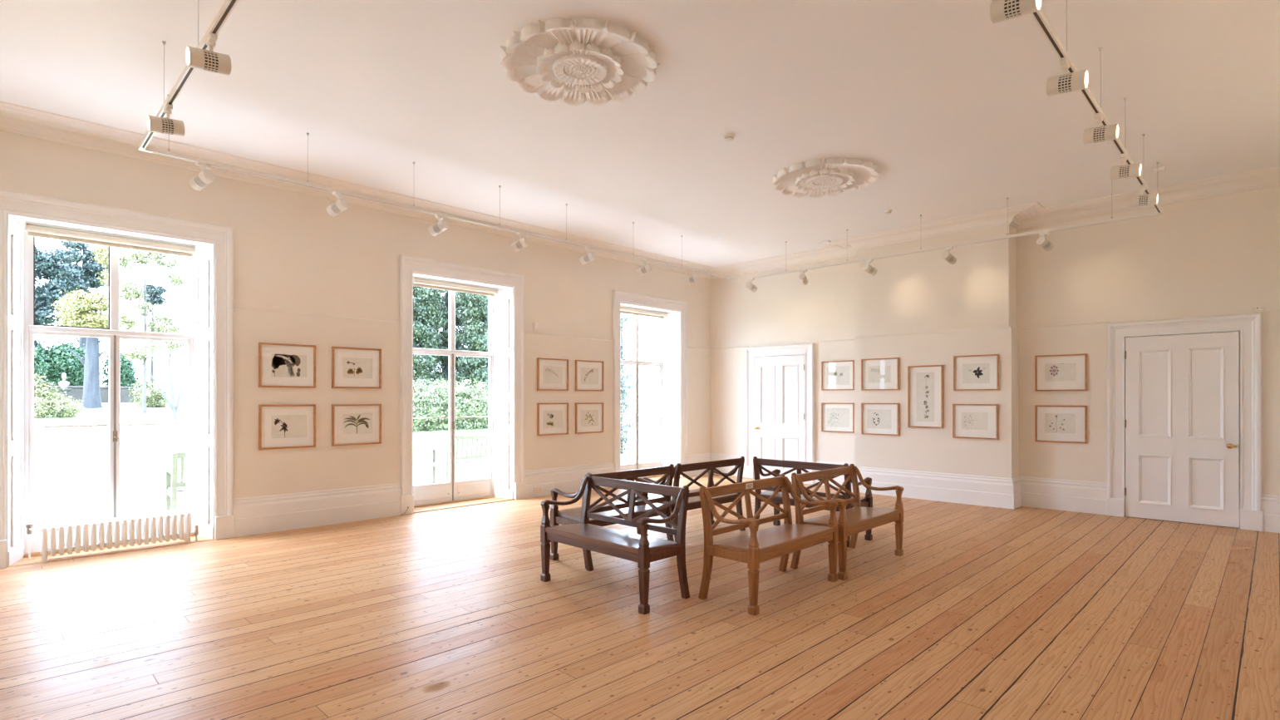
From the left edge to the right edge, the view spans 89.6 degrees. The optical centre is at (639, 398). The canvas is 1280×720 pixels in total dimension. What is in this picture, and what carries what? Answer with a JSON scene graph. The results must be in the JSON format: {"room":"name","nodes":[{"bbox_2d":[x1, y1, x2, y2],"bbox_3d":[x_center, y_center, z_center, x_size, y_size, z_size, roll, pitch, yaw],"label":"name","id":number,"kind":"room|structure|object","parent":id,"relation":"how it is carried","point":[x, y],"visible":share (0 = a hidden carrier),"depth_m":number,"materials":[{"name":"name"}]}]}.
{"room":"historic interior","nodes":[
{"label":"historic interior","id":0,"kind":"room"},
{"bbox_2d":[0,130,710,498],"bbox_3d":[-2.461,-0.440,9.322,0.500,4.120,11.250,0,0,45],"label":"wall","id":1,"kind":"structure","parent":0,"point":[303,274],"depth_m":7.80,"materials":[{"name":"beige paint"}]},
{"bbox_2d":[6,211,214,566],"bbox_3d":[-5.257,-0.050,6.468,0.530,3.300,1.580,0,0,45],"label":"window","id":2,"kind":"structure","parent":1,"relation":"in","point":[22,327],"depth_m":6.54,"materials":[{"name":"white wood"}]},
{"bbox_2d":[24,221,196,256],"bbox_3d":[-5.270,-1.589,6.481,0.076,0.123,1.336,0,0,45],"label":"roller blind","id":3,"kind":"object","parent":2,"relation":"attached to","point":[35,229],"visible":1,"depth_m":6.42,"materials":[{"name":"fabric"}]},
{"bbox_2d":[0,188,234,568],"bbox_3d":[-5.078,-0.175,6.292,0.062,3.350,1.934,0,0,45],"label":"trim","id":4,"kind":"structure","parent":1,"relation":"attached to","point":[14,202],"depth_m":6.70,"materials":[{"name":"white wood"}]},
{"bbox_2d":[258,342,315,388],"bbox_3d":[-4.022,-0.373,7.364,0.030,0.500,0.590,0,0,45],"label":"picture frame","id":5,"kind":"object","parent":1,"relation":"attached to","point":[280,365],"visible":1,"depth_m":7.36,"materials":[{"name":"brown wood"}]},
{"bbox_2d":[258,403,315,449],"bbox_3d":[-4.022,0.320,7.364,0.030,0.500,0.590,0,0,45],"label":"picture frame","id":6,"kind":"object","parent":1,"relation":"attached to","point":[280,426],"visible":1,"depth_m":7.36,"materials":[{"name":"brown wood"}]},
{"bbox_2d":[331,403,381,446],"bbox_3d":[-3.475,0.320,7.917,0.030,0.500,0.590,0,0,45],"label":"picture frame","id":7,"kind":"object","parent":1,"relation":"attached to","point":[352,424],"visible":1,"depth_m":7.91,"materials":[{"name":"brown wood"}]},
{"bbox_2d":[331,346,381,388],"bbox_3d":[-3.475,-0.373,7.917,0.030,0.500,0.590,0,0,45],"label":"picture frame","id":8,"kind":"object","parent":1,"relation":"attached to","point":[352,367],"visible":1,"depth_m":7.91,"materials":[{"name":"brown wood"}]},
{"bbox_2d":[399,255,525,514],"bbox_3d":[-2.416,-0.175,8.989,0.062,3.350,1.934,0,0,45],"label":"trim","id":9,"kind":"structure","parent":1,"relation":"attached to","point":[408,264],"depth_m":8.52,"materials":[{"name":"white wood"}]},
{"bbox_2d":[412,271,515,512],"bbox_3d":[-2.594,-0.050,9.165,0.530,3.300,1.580,0,0,45],"label":"window","id":10,"kind":"structure","parent":1,"relation":"in","point":[499,485],"depth_m":9.58,"materials":[{"name":"wood"},{"name":"white painted wood"}]},
{"bbox_2d":[413,275,498,296],"bbox_3d":[-2.607,-1.589,9.178,0.076,0.123,1.336,0,0,45],"label":"roller blind","id":11,"kind":"object","parent":10,"relation":"attached to","point":[417,281],"visible":0.88,"depth_m":9.13,"materials":[{"name":"fabric"}]},
{"bbox_2d":[233,452,745,536],"bbox_3d":[-1.993,1.294,8.810,0.885,0.412,10.580,0,0,45],"label":"baseboard","id":12,"kind":"structure","parent":1,"relation":"attached to","point":[273,513],"depth_m":7.81,"materials":[{"name":"white wood"}]},
{"bbox_2d":[536,357,568,390],"bbox_3d":[-1.355,-0.373,10.064,0.030,0.500,0.595,0,0,45],"label":"picture frame","id":13,"kind":"object","parent":1,"relation":"attached to","point":[552,373],"visible":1,"depth_m":10.06,"materials":[{"name":"brown wood"}]},
{"bbox_2d":[536,403,568,435],"bbox_3d":[-1.355,0.320,10.064,0.030,0.500,0.595,0,0,45],"label":"picture frame","id":14,"kind":"object","parent":1,"relation":"attached to","point":[552,418],"visible":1,"depth_m":10.06,"materials":[{"name":"brown wood"}]},
{"bbox_2d":[575,402,603,433],"bbox_3d":[-0.827,0.320,10.599,0.030,0.500,0.595,0,0,45],"label":"picture frame","id":15,"kind":"object","parent":1,"relation":"attached to","point":[588,416],"visible":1,"depth_m":10.59,"materials":[{"name":"brown wood"}]},
{"bbox_2d":[575,359,603,390],"bbox_3d":[-0.827,-0.373,10.599,0.030,0.500,0.595,0,0,45],"label":"picture frame","id":16,"kind":"object","parent":1,"relation":"attached to","point":[588,374],"visible":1,"depth_m":10.59,"materials":[{"name":"brown wood"}]},
{"bbox_2d":[0,100,1279,279],"bbox_3d":[0.802,-2.445,6.065,8.760,0.120,10.600,0,0,45],"label":"trim","id":17,"kind":"structure","parent":1,"relation":"attached to","point":[14,118],"depth_m":8.00,"materials":[{"name":"paint"}]},
{"bbox_2d":[612,290,688,477],"bbox_3d":[0.226,-0.175,11.665,0.062,3.350,1.934,0,0,45],"label":"trim","id":18,"kind":"structure","parent":1,"relation":"attached to","point":[618,297],"depth_m":11.46,"materials":[{"name":"white wood"}]},
{"bbox_2d":[620,302,681,481],"bbox_3d":[0.047,-0.050,11.841,0.530,3.300,1.580,0,0,45],"label":"window","id":19,"kind":"structure","parent":1,"relation":"in","point":[668,327],"depth_m":12.29,"materials":[{"name":"wood"},{"name":"white painted wood"}]},
{"bbox_2d":[620,305,667,318],"bbox_3d":[0.035,-1.589,11.854,0.076,0.123,1.336,0,0,45],"label":"roller blind","id":20,"kind":"object","parent":19,"relation":"attached to","point":[628,310],"visible":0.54,"depth_m":11.86,"materials":[{"name":"fabric"}]},
{"bbox_2d":[0,473,1279,719],"bbox_3d":[0.890,1.560,6.140,8.780,0.120,10.870,0,0,45],"label":"floor","id":21,"kind":"structure","parent":0,"point":[985,612],"depth_m":4.29,"materials":[{"name":"brown wood"}]},
{"bbox_2d":[25,510,198,562],"bbox_3d":[-5.128,1.334,6.333,1.326,0.334,0.269,0,0,-41],"label":"radiator","id":22,"kind":"object","parent":21,"relation":"on","point":[173,526],"visible":1,"depth_m":6.29,"materials":[{"name":"metal"}]},
{"bbox_2d":[550,463,674,568],"bbox_3d":[-0.237,1.080,6.246,0.534,0.851,1.197,0,0,45],"label":"bench","id":23,"kind":"object","parent":21,"relation":"on","point":[573,515],"visible":0.66,"depth_m":6.02,"materials":[{"name":"brown wood"}]},
{"bbox_2d":[540,473,689,614],"bbox_3d":[-0.214,1.080,5.071,1.197,0.851,0.534,0,0,45],"label":"bench","id":24,"kind":"object","parent":21,"relation":"on","point":[642,548],"visible":1,"depth_m":4.97,"materials":[{"name":"brown wood"}]},
{"bbox_2d":[642,456,745,541],"bbox_3d":[0.609,1.080,7.096,0.534,0.851,1.197,0,0,45],"label":"bench","id":25,"kind":"object","parent":21,"relation":"on","point":[694,499],"visible":0.62,"depth_m":6.93,"materials":[{"name":"brown wood"}]},
{"bbox_2d":[698,473,838,615],"bbox_3d":[1.027,1.080,5.056,0.534,0.851,1.197,0,0,45],"label":"bench","id":26,"kind":"object","parent":21,"relation":"on","point":[754,548],"visible":1,"depth_m":4.93,"materials":[{"name":"brown wood"}]},
{"bbox_2d":[753,456,872,546],"bbox_3d":[1.863,1.080,7.072,1.197,0.851,0.534,0,0,45],"label":"bench","id":27,"kind":"object","parent":21,"relation":"on","point":[866,501],"visible":0.59,"depth_m":6.91,"materials":[{"name":"brown wood"}]},
{"bbox_2d":[790,463,903,580],"bbox_3d":[1.918,1.080,5.919,0.534,0.851,1.197,0,0,45],"label":"bench","id":28,"kind":"object","parent":21,"relation":"on","point":[856,519],"visible":0.93,"depth_m":5.87,"materials":[{"name":"brown wood"}]},
{"bbox_2d":[0,0,1279,267],"bbox_3d":[0.756,-2.625,6.146,9.540,0.250,11.250,0,0,45],"label":"ceiling","id":29,"kind":"structure","parent":0,"point":[951,104],"depth_m":5.40,"materials":[{"name":"paint"}]},
{"bbox_2d":[500,16,659,106],"bbox_3d":[-0.445,-2.463,4.802,1.190,0.074,1.190,0,0,45],"label":"ceiling rose","id":30,"kind":"object","parent":29,"relation":"attached to","point":[573,61],"visible":1,"depth_m":4.69,"materials":[{"name":"paint"}]},
{"bbox_2d":[137,0,1162,280],"bbox_3d":[0.816,-2.248,6.079,5.640,0.503,8.100,0,0,45],"label":"track","id":31,"kind":"object","parent":29,"relation":"hanging from","point":[228,6],"visible":0.94,"depth_m":5.89,"materials":[{"name":"metal"}]},
{"bbox_2d":[147,103,184,136],"bbox_3d":[-3.240,-1.899,4.404,0.110,0.198,0.204,0,0,45],"label":"track spotlight","id":32,"kind":"object","parent":31,"relation":"attached to","point":[167,125],"visible":1,"depth_m":4.38,"materials":[{"name":"metal"}]},
{"bbox_2d":[160,117,173,135],"bbox_3d":[-3.239,-1.862,4.406,0.104,0.110,0.074,0,0,45],"label":"vent","id":33,"kind":"object","parent":32,"relation":"attached to","point":[166,124],"depth_m":4.38,"materials":[{"name":"metal"}]},
{"bbox_2d":[189,161,215,190],"bbox_3d":[-3.723,-1.889,5.482,0.215,0.218,0.110,0,0,25],"label":"track spotlight","id":34,"kind":"object","parent":31,"relation":"attached to","point":[205,177],"visible":1,"depth_m":5.45,"materials":[{"name":"metal"}]},
{"bbox_2d":[193,172,209,187],"bbox_3d":[-3.721,-1.860,5.481,0.093,0.119,0.104,0,0,25],"label":"vent","id":35,"kind":"object","parent":34,"relation":"attached to","point":[199,181],"depth_m":5.45,"materials":[{"name":"metal"}]},
{"bbox_2d":[185,32,231,75],"bbox_3d":[-2.379,-1.899,3.554,0.110,0.198,0.204,0,0,45],"label":"track spotlight","id":36,"kind":"object","parent":31,"relation":"attached to","point":[206,60],"visible":1,"depth_m":3.53,"materials":[{"name":"metal"}]},
{"bbox_2d":[202,49,218,73],"bbox_3d":[-2.378,-1.862,3.556,0.104,0.110,0.074,0,0,45],"label":"vent","id":37,"kind":"object","parent":36,"relation":"attached to","point":[210,58],"depth_m":3.53,"materials":[{"name":"metal"}]},
{"bbox_2d":[326,191,349,216],"bbox_3d":[-2.943,-1.889,6.272,0.215,0.218,0.110,0,0,25],"label":"track spotlight","id":38,"kind":"object","parent":31,"relation":"attached to","point":[341,204],"visible":1,"depth_m":6.24,"materials":[{"name":"metal"}]},
{"bbox_2d":[330,201,342,213],"bbox_3d":[-2.941,-1.860,6.271,0.093,0.119,0.104,0,0,25],"label":"vent","id":39,"kind":"object","parent":38,"relation":"attached to","point":[335,208],"depth_m":6.23,"materials":[{"name":"metal"}]},
{"bbox_2d":[428,213,448,236],"bbox_3d":[-2.199,-1.889,7.027,0.215,0.218,0.110,0,0,25],"label":"track spotlight","id":40,"kind":"object","parent":31,"relation":"attached to","point":[441,225],"visible":1,"depth_m":6.99,"materials":[{"name":"metal"}]},
{"bbox_2d":[511,231,529,251],"bbox_3d":[-1.447,-1.889,7.788,0.215,0.218,0.110,0,0,25],"label":"track spotlight","id":41,"kind":"object","parent":31,"relation":"attached to","point":[523,243],"visible":1,"depth_m":7.75,"materials":[{"name":"metal"}]},
{"bbox_2d":[579,246,595,265],"bbox_3d":[-0.695,-1.889,8.550,0.215,0.218,0.110,0,0,25],"label":"track spotlight","id":42,"kind":"object","parent":31,"relation":"attached to","point":[589,257],"visible":1,"depth_m":8.52,"materials":[{"name":"metal"}]},
{"bbox_2d":[636,259,651,275],"bbox_3d":[0.063,-1.889,9.318,0.215,0.218,0.110,0,0,25],"label":"track spotlight","id":43,"kind":"object","parent":31,"relation":"attached to","point":[646,268],"visible":1,"depth_m":9.28,"materials":[{"name":"metal"}]},
{"bbox_2d":[862,259,876,275],"bbox_3d":[3.316,-1.889,9.291,0.215,0.218,0.110,0,0,-31],"label":"track spotlight","id":44,"kind":"object","parent":31,"relation":"attached to","point":[868,268],"visible":1,"depth_m":9.26,"materials":[{"name":"metal"}]},
{"bbox_2d":[941,246,956,264],"bbox_3d":[4.091,-1.889,8.525,0.215,0.218,0.110,0,0,-34],"label":"track spotlight","id":45,"kind":"object","parent":31,"relation":"attached to","point":[950,258],"visible":1,"depth_m":8.49,"materials":[{"name":"metal"}]},
{"bbox_2d":[989,0,1041,23],"bbox_3d":[1.778,-1.899,3.050,0.204,0.198,0.110,0,0,45],"label":"track spotlight","id":46,"kind":"object","parent":31,"relation":"attached to","point":[1000,10],"visible":1,"depth_m":3.03,"materials":[{"name":"metal"}]},
{"bbox_2d":[1004,0,1021,19],"bbox_3d":[1.776,-1.862,3.052,0.074,0.110,0.104,0,0,45],"label":"vent","id":47,"kind":"object","parent":46,"relation":"attached to","point":[1012,8],"depth_m":3.03,"materials":[{"name":"metal"}]},
{"bbox_2d":[1036,231,1053,251],"bbox_3d":[4.875,-1.889,7.752,0.215,0.218,0.110,0,0,-28],"label":"track spotlight","id":48,"kind":"object","parent":31,"relation":"attached to","point":[1044,243],"visible":1,"depth_m":7.72,"materials":[{"name":"metal"}]},
{"bbox_2d":[1045,56,1088,96],"bbox_3d":[2.523,-1.899,3.805,0.204,0.198,0.110,0,0,45],"label":"track spotlight","id":49,"kind":"object","parent":31,"relation":"attached to","point":[1077,81],"visible":1,"depth_m":3.78,"materials":[{"name":"metal"}]},
{"bbox_2d":[1058,72,1073,93],"bbox_3d":[2.521,-1.862,3.807,0.074,0.110,0.104,0,0,45],"label":"vent","id":50,"kind":"object","parent":49,"relation":"attached to","point":[1065,81],"depth_m":3.78,"materials":[{"name":"metal"}]},
{"bbox_2d":[1083,112,1119,143],"bbox_3d":[3.246,-1.899,4.538,0.204,0.198,0.110,0,0,45],"label":"track spotlight","id":51,"kind":"object","parent":31,"relation":"attached to","point":[1110,132],"visible":1,"depth_m":4.51,"materials":[{"name":"metal"}]},
{"bbox_2d":[1092,125,1105,142],"bbox_3d":[3.245,-1.862,4.540,0.074,0.110,0.104,0,0,45],"label":"vent","id":52,"kind":"object","parent":51,"relation":"attached to","point":[1099,132],"depth_m":4.51,"materials":[{"name":"metal"}]},
{"bbox_2d":[1109,152,1142,179],"bbox_3d":[3.984,-1.899,5.285,0.204,0.198,0.110,0,0,45],"label":"track spotlight","id":53,"kind":"object","parent":31,"relation":"attached to","point":[1124,170],"visible":1,"depth_m":5.26,"materials":[{"name":"metal"}]},
{"bbox_2d":[1118,164,1130,178],"bbox_3d":[3.982,-1.862,5.287,0.074,0.110,0.104,0,0,45],"label":"vent","id":54,"kind":"object","parent":53,"relation":"attached to","point":[1124,169],"depth_m":5.26,"materials":[{"name":"metal"}]},
{"bbox_2d":[1130,184,1158,206],"bbox_3d":[4.736,-1.899,6.046,0.204,0.198,0.110,0,0,45],"label":"track spotlight","id":55,"kind":"object","parent":31,"relation":"attached to","point":[1143,199],"visible":1,"depth_m":6.02,"materials":[{"name":"metal"}]},
{"bbox_2d":[1138,193,1148,206],"bbox_3d":[4.734,-1.862,6.048,0.074,0.110,0.104,0,0,45],"label":"vent","id":56,"kind":"object","parent":55,"relation":"attached to","point":[1144,198],"depth_m":6.02,"materials":[{"name":"metal"}]},
{"bbox_2d":[771,157,881,197],"bbox_3d":[2.082,-2.463,7.261,1.190,0.074,1.190,0,0,39],"label":"ceiling rose","id":57,"kind":"object","parent":29,"relation":"attached to","point":[831,177],"visible":1,"depth_m":7.16,"materials":[{"name":"paint"}]},
{"bbox_2d":[854,224,1019,477],"bbox_3d":[4.397,-0.500,9.718,2.265,4.000,0.390,0,0,45],"label":"wall","id":58,"kind":"structure","parent":0,"point":[921,308],"depth_m":9.42,"materials":[{"name":"beige paint"}]},
{"bbox_2d":[861,357,899,390],"bbox_3d":[3.747,-0.377,10.065,0.600,0.500,0.030,0,0,45],"label":"picture frame","id":59,"kind":"object","parent":58,"relation":"attached to","point":[877,374],"visible":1,"depth_m":10.06,"materials":[{"name":"brown wood"}]},
{"bbox_2d":[861,403,899,435],"bbox_3d":[3.747,0.320,10.065,0.600,0.500,0.030,0,0,45],"label":"picture frame","id":60,"kind":"object","parent":58,"relation":"attached to","point":[876,418],"visible":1,"depth_m":10.06,"materials":[{"name":"brown wood"}]},
{"bbox_2d":[907,364,943,428],"bbox_3d":[4.241,-0.027,9.577,0.505,0.925,0.030,0,0,45],"label":"picture frame","id":61,"kind":"object","parent":58,"relation":"attached to","point":[925,383],"visible":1,"depth_m":9.58,"materials":[{"name":"brown wood"}]},
{"bbox_2d":[952,403,998,439],"bbox_3d":[4.729,0.323,9.095,0.590,0.490,0.030,0,0,45],"label":"picture frame","id":62,"kind":"object","parent":58,"relation":"attached to","point":[969,420],"visible":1,"depth_m":9.09,"materials":[{"name":"brown wood"}]},
{"bbox_2d":[953,354,999,390],"bbox_3d":[4.737,-0.362,9.087,0.590,0.500,0.030,0,0,45],"label":"picture frame","id":63,"kind":"object","parent":58,"relation":"attached to","point":[971,372],"visible":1,"depth_m":9.08,"materials":[{"name":"brown wood"}]},
{"bbox_2d":[710,185,1279,509],"bbox_3d":[4.642,-0.440,9.954,8.760,4.120,0.370,0,0,45],"label":"wall","id":64,"kind":"structure","parent":0,"point":[1219,255],"depth_m":8.54,"materials":[{"name":"beige paint"}]},
{"bbox_2d":[753,353,805,482],"bbox_3d":[2.534,0.350,11.755,1.110,2.300,0.179,0,0,45],"label":"door","id":65,"kind":"structure","parent":64,"relation":"in","point":[780,380],"depth_m":11.72,"materials":[{"name":"white wood"}]},
{"bbox_2d":[744,343,814,484],"bbox_3d":[2.526,0.268,11.747,1.454,2.465,0.062,0,0,45],"label":"trim","id":66,"kind":"structure","parent":64,"relation":"attached to","point":[807,348],"depth_m":11.68,"materials":[{"name":"white wood"}]},
{"bbox_2d":[821,402,854,433],"bbox_3d":[3.357,0.323,10.941,0.600,0.500,0.030,0,0,45],"label":"picture frame","id":67,"kind":"object","parent":64,"relation":"attached to","point":[835,416],"visible":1,"depth_m":10.94,"materials":[{"name":"brown wood"}]},
{"bbox_2d":[821,359,854,390],"bbox_3d":[3.357,-0.388,10.941,0.600,0.500,0.030,0,0,45],"label":"picture frame","id":68,"kind":"object","parent":64,"relation":"attached to","point":[835,375],"visible":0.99,"depth_m":10.94,"materials":[{"name":"brown wood"}]},
{"bbox_2d":[813,460,1279,532],"bbox_3d":[5.202,1.294,8.867,6.435,0.412,0.390,0,0,45],"label":"baseboard","id":69,"kind":"structure","parent":64,"relation":"attached to","point":[1083,496],"depth_m":8.92,"materials":[{"name":"white wood"}]},
{"bbox_2d":[1034,404,1087,443],"bbox_3d":[5.660,0.343,8.668,0.593,0.500,0.030,0,0,45],"label":"picture frame","id":70,"kind":"object","parent":64,"relation":"attached to","point":[1065,424],"visible":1,"depth_m":8.67,"materials":[{"name":"brown wood"}]},
{"bbox_2d":[1034,353,1087,391],"bbox_3d":[5.660,-0.345,8.668,0.593,0.490,0.030,0,0,45],"label":"picture frame","id":71,"kind":"object","parent":64,"relation":"attached to","point":[1061,371],"visible":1,"depth_m":8.67,"materials":[{"name":"brown wood"}]},
{"bbox_2d":[1122,329,1242,527],"bbox_3d":[6.537,0.350,7.803,1.110,2.300,0.179,0,0,45],"label":"door","id":72,"kind":"structure","parent":64,"relation":"in","point":[1181,423],"depth_m":7.77,"materials":[{"name":"white wood"}]},
{"bbox_2d":[1105,313,1263,531],"bbox_3d":[6.529,0.268,7.795,1.454,2.465,0.062,0,0,45],"label":"trim","id":73,"kind":"structure","parent":64,"relation":"attached to","point":[1251,517],"depth_m":7.58,"materials":[{"name":"white wood"}]},
{"label":"outside","id":74,"kind":"structure","parent":0,"visible":0},
{"bbox_2d":[34,393,657,504],"bbox_3d":[-19.168,2.125,61.078,96.000,4.750,180.000,0,0,45],"label":"ground","id":75,"kind":"structure","parent":74,"point":[55,483],"depth_m":20.37,"materials":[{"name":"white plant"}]},
{"bbox_2d":[34,373,66,408],"bbox_3d":[-25.614,-0.277,27.449,1.383,1.684,1.793,0,0,45],"label":"shrub","id":76,"kind":"object","parent":75,"relation":"on","point":[44,389],"visible":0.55,"depth_m":27.37,"materials":[{"name":"green plant"}]},
{"bbox_2d":[34,339,85,385],"bbox_3d":[-28.457,-1.290,31.301,1.993,3.217,3.006,0,0,42],"label":"shrub","id":77,"kind":"object","parent":75,"relation":"on","point":[51,363],"visible":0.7,"depth_m":31.18,"materials":[{"name":"green plant"}]},
{"bbox_2d":[34,393,86,418],"bbox_3d":[-23.268,0.356,25.544,1.276,1.111,2.096,0,0,45],"label":"shrub","id":78,"kind":"object","parent":75,"relation":"on","point":[46,407],"visible":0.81,"depth_m":25.50,"materials":[{"name":"green plant"}]},
{"bbox_2d":[34,244,90,349],"bbox_3d":[-31.486,-4.528,33.494,2.889,9.120,4.287,0,0,42],"label":"tree","id":79,"kind":"object","parent":75,"relation":"on","point":[47,265],"visible":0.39,"depth_m":33.63,"materials":[{"name":"green plant"}]},
{"bbox_2d":[57,372,71,404],"bbox_3d":[-26.247,-0.383,29.353,0.496,1.604,0.496,0,0,45],"label":"bust","id":80,"kind":"object","parent":75,"relation":"on","point":[64,384],"visible":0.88,"depth_m":29.27,"materials":[{"name":"stone"}]},
{"bbox_2d":[54,240,108,357],"bbox_3d":[-32.081,-4.861,37.217,2.967,9.633,2.562,0,0,-37],"label":"tree","id":81,"kind":"object","parent":75,"relation":"on","point":[90,266],"visible":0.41,"depth_m":36.96,"materials":[{"name":"green plant"}]},
{"bbox_2d":[49,244,128,408],"bbox_3d":[-24.754,-3.707,29.027,2.722,8.628,1.756,0,0,-39],"label":"tree","id":82,"kind":"object","parent":75,"relation":"on","point":[81,309],"visible":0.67,"depth_m":28.81,"materials":[{"name":"green plant"}]},
{"bbox_2d":[51,385,133,402],"bbox_3d":[-26.679,-0.027,30.623,0.500,1.120,4.100,0,0,45],"label":"wall","id":83,"kind":"structure","parent":75,"relation":"on","point":[76,391],"depth_m":31.14,"materials":[{"name":"stone"}]},
{"bbox_2d":[99,347,142,398],"bbox_3d":[-26.754,-1.153,33.164,1.764,2.926,1.908,0,0,45],"label":"shrub","id":84,"kind":"object","parent":75,"relation":"on","point":[128,377],"visible":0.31,"depth_m":32.92,"materials":[{"name":"green plant"}]},
{"bbox_2d":[103,248,186,413],"bbox_3d":[-21.666,-2.997,28.614,1.688,7.694,3.402,0,0,45],"label":"tree","id":85,"kind":"object","parent":75,"relation":"on","point":[140,258],"visible":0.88,"depth_m":28.34,"materials":[{"name":"green plant"}]},
{"bbox_2d":[127,378,171,407],"bbox_3d":[-23.204,-0.189,30.568,1.267,1.550,1.811,0,0,36],"label":"shrub","id":86,"kind":"object","parent":75,"relation":"on","point":[155,399],"visible":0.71,"depth_m":30.38,"materials":[{"name":"green plant"}]},
{"bbox_2d":[138,266,172,393],"bbox_3d":[-26.715,-3.573,35.544,1.686,7.410,1.678,0,0,45],"label":"tree","id":87,"kind":"object","parent":75,"relation":"on","point":[155,299],"visible":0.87,"depth_m":35.34,"materials":[{"name":"green plant"}]},
{"bbox_2d":[132,327,186,419],"bbox_3d":[-19.820,-0.991,26.888,1.391,3.988,2.196,0,0,45],"label":"tree","id":88,"kind":"object","parent":75,"relation":"on","point":[169,346],"visible":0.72,"depth_m":26.96,"materials":[{"name":"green plant"}]},
{"bbox_2d":[34,451,657,523],"bbox_3d":[9.717,1.630,25.537,4.950,0.020,110.000,0,0,45],"label":"terrace","id":89,"kind":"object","parent":75,"relation":"on","point":[59,511],"depth_m":9.95,"materials":[{"name":"white stone"}]},
{"bbox_2d":[164,451,186,510],"bbox_3d":[-5.540,1.150,8.868,1.550,0.941,0.675,0,0,-43],"label":"garden bench","id":90,"kind":"object","parent":89,"relation":"on","point":[172,486],"visible":0.28,"depth_m":8.20,"materials":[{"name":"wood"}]},
{"bbox_2d":[430,433,487,483],"bbox_3d":[-3.158,1.150,12.420,0.675,0.941,1.550,0,0,45],"label":"garden bench","id":91,"kind":"object","parent":89,"relation":"on","point":[444,464],"visible":0.46,"depth_m":12.02,"materials":[{"name":"white wood"}]},
{"bbox_2d":[413,285,448,404],"bbox_3d":[-13.507,-5.301,37.909,4.812,12.164,3.779,0,0,-31],"label":"tree","id":92,"kind":"object","parent":75,"relation":"on","point":[426,313],"visible":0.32,"depth_m":37.57,"materials":[{"name":"green plant"}]},
{"bbox_2d":[427,290,471,393],"bbox_3d":[-12.833,-5.667,43.100,6.003,12.271,3.679,0,0,-42],"label":"tree","id":93,"kind":"object","parent":75,"relation":"on","point":[444,366],"visible":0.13,"depth_m":42.45,"materials":[{"name":"green plant"}]},
{"bbox_2d":[413,375,487,431],"bbox_3d":[-8.724,0.366,29.554,2.451,2.840,8.989,0,0,45],"label":"hedge","id":94,"kind":"object","parent":75,"relation":"on","point":[440,403],"visible":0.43,"depth_m":29.12,"materials":[{"name":"green plant"}]},
{"bbox_2d":[455,291,487,408],"bbox_3d":[-9.666,-4.367,40.322,3.842,10.493,4.627,0,0,45],"label":"tree","id":95,"kind":"object","parent":75,"relation":"on","point":[475,307],"visible":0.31,"depth_m":39.16,"materials":[{"name":"green plant"}]},
{"bbox_2d":[620,313,634,453],"bbox_3d":[-0.605,-0.477,19.281,1.214,4.655,1.365,0,0,33],"label":"tree","id":96,"kind":"object","parent":75,"relation":"on","point":[624,394],"visible":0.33,"depth_m":19.19,"materials":[{"name":"green plant"}]},
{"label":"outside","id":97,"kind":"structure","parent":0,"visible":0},
{"bbox_2d":[34,426,657,465],"bbox_3d":[4.850,1.692,37.367,2.400,0.289,180.000,0,0,45],"label":"garden path","id":98,"kind":"structure","parent":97,"point":[151,454],"depth_m":17.59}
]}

